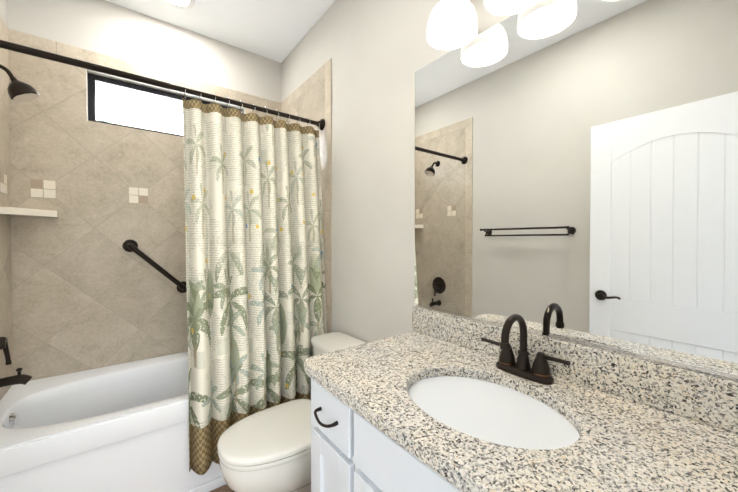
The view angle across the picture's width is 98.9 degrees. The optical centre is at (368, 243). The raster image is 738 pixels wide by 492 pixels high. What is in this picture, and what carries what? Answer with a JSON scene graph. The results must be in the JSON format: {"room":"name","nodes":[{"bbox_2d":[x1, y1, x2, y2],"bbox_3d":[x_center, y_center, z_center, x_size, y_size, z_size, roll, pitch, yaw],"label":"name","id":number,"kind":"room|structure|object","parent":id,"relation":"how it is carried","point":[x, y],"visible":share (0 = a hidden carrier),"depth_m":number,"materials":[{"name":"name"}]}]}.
{"room":"bathroom","nodes":[
{"label":"bathroom","id":0,"kind":"room"},
{"bbox_2d":[0,0,5,23],"bbox_3d":[-1.152,-0.099,0.550,0.150,2.739,2.770,-1,1,-37],"label":"wall","id":1,"kind":"structure","parent":0,"point":[3,9],"depth_m":1.65,"materials":[{"name":"paint"}]},
{"bbox_2d":[6,0,280,119],"bbox_3d":[-1.375,-0.119,2.218,1.824,2.739,0.150,-1,1,-37],"label":"wall","id":2,"kind":"structure","parent":0,"point":[104,27],"depth_m":2.05,"materials":[{"name":"paint"}]},
{"bbox_2d":[0,15,331,399],"bbox_3d":[-1.117,0.052,1.883,1.524,2.405,0.922,-1,1,-37],"label":"shower surround","id":3,"kind":"object","parent":2,"relation":"attached to","point":[81,289],"visible":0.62,"depth_m":1.91,"materials":[{"name":"tile"}]},
{"bbox_2d":[0,337,11,364],"bbox_3d":[-1.651,0.453,1.409,0.076,0.186,0.170,-1,1,-37],"label":"tub valve","id":4,"kind":"object","parent":3,"relation":"attached to","point":[4,344],"visible":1,"depth_m":1.42,"materials":[{"name":"black metal"}]},
{"bbox_2d":[0,367,31,387],"bbox_3d":[-1.626,0.612,1.430,0.140,0.086,0.060,-1,1,-37],"label":"tub spout","id":5,"kind":"object","parent":3,"relation":"attached to","point":[20,378],"visible":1,"depth_m":1.43,"materials":[{"name":"black metal"}]},
{"bbox_2d":[0,64,39,101],"bbox_3d":[-1.626,-0.741,1.439,0.171,0.170,0.104,-1,1,-37],"label":"shower head","id":6,"kind":"object","parent":3,"relation":"attached to","point":[18,91],"visible":1,"depth_m":1.43},
{"bbox_2d":[0,207,58,217],"bbox_3d":[-1.792,-0.166,1.676,0.185,0.035,0.185,-1,1,-37],"label":"corner shelf","id":7,"kind":"object","parent":3,"relation":"attached to","point":[16,211],"visible":1,"depth_m":1.65,"materials":[{"name":"beige"}]},
{"bbox_2d":[0,172,147,203],"bbox_3d":[-1.142,-0.309,1.911,1.507,0.098,0.601,-1,1,-37],"label":"accent tiles","id":8,"kind":"object","parent":3,"relation":"attached to","point":[35,183],"depth_m":1.78,"materials":[{"name":"beige tile"}]},
{"bbox_2d":[122,240,186,292],"bbox_3d":[-1.383,0.157,2.071,0.370,0.370,0.062,-1,1,-37],"label":"grab bar","id":9,"kind":"object","parent":3,"relation":"attached to","point":[132,246],"visible":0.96,"depth_m":2.03,"materials":[{"name":"black metal"}]},
{"bbox_2d":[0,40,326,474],"bbox_3d":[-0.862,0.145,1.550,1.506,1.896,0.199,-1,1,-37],"label":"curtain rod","id":10,"kind":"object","parent":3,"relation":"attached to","point":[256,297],"visible":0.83,"depth_m":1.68,"materials":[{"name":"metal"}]},
{"bbox_2d":[182,97,326,474],"bbox_3d":[-0.582,0.181,1.757,0.765,1.820,0.187,-1,1,-37],"label":"shower curtain","id":11,"kind":"object","parent":10,"relation":"hanging from","point":[255,271],"depth_m":1.68,"materials":[{"name":"fabric"}]},
{"bbox_2d":[105,0,334,62],"bbox_3d":[-0.533,-1.526,1.101,1.824,0.100,2.920,-1,1,-37],"label":"ceiling","id":12,"kind":"structure","parent":0,"point":[276,30],"depth_m":2.09,"materials":[{"name":"paint"}]},
{"bbox_2d":[162,0,194,8],"bbox_3d":[-1.161,-1.481,1.893,0.204,0.006,0.204,-1,1,-37],"label":"recessed light","id":13,"kind":"object","parent":12,"relation":"in","point":[184,4],"visible":1,"depth_m":1.95,"materials":[{"name":"white"}]},
{"bbox_2d":[210,484,234,491],"bbox_3d":[-0.533,1.313,1.135,1.824,0.100,2.920,-1,1,-37],"label":"floor","id":14,"kind":"structure","parent":0,"point":[224,488],"depth_m":1.61,"materials":[{"name":"brown tile"}]},
{"bbox_2d":[0,351,225,491],"bbox_3d":[-1.091,1.005,1.860,1.502,0.500,0.763,-1,1,-37],"label":"bathtub","id":15,"kind":"object","parent":14,"relation":"on","point":[123,427],"visible":0.46,"depth_m":1.47,"materials":[{"name":"white ceramic"}]},
{"bbox_2d":[217,332,365,491],"bbox_3d":[-0.322,0.892,1.493,0.716,0.733,0.478,-1,1,-37],"label":"toilet","id":16,"kind":"object","parent":14,"relation":"on","point":[267,450],"visible":0.38,"depth_m":1.31,"materials":[{"name":"white ceramic"}]},
{"bbox_2d":[304,306,737,491],"bbox_3d":[0.304,0.735,0.807,0.579,1.064,1.080,-1,1,-37],"label":"bathroom vanity","id":17,"kind":"object","parent":14,"relation":"on","point":[434,401],"visible":1,"depth_m":0.76,"materials":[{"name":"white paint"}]},
{"bbox_2d":[481,314,570,384],"bbox_3d":[0.427,0.296,0.916,0.148,0.187,0.260,-1,1,-37],"label":"faucet","id":18,"kind":"object","parent":17,"relation":"on","point":[520,372],"depth_m":0.92,"materials":[{"name":"black metal"}]},
{"bbox_2d":[281,0,733,379],"bbox_3d":[0.177,-0.112,1.567,0.150,2.739,2.770,-1,1,-37],"label":"wall","id":19,"kind":"structure","parent":0,"point":[379,53],"depth_m":1.65,"materials":[{"name":"paint"}]},
{"bbox_2d":[427,0,477,49],"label":"sconce","id":20,"kind":"object","parent":19,"relation":"attached to","point":[452,24],"depth_m":1.12,"materials":[{"name":"white glass"}]},
{"bbox_2d":[484,0,539,15],"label":"sconce","id":21,"kind":"object","parent":19,"relation":"attached to","point":[497,7],"depth_m":1.01,"materials":[{"name":"white glass"}]},
{"bbox_2d":[414,0,737,379],"bbox_3d":[0.531,-0.236,0.971,0.008,1.034,1.078,-1,1,-37],"label":"mirror","id":22,"kind":"object","parent":19,"relation":"attached to","point":[576,171],"visible":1,"depth_m":0.86,"materials":[{"name":"clear glass"}]}
]}

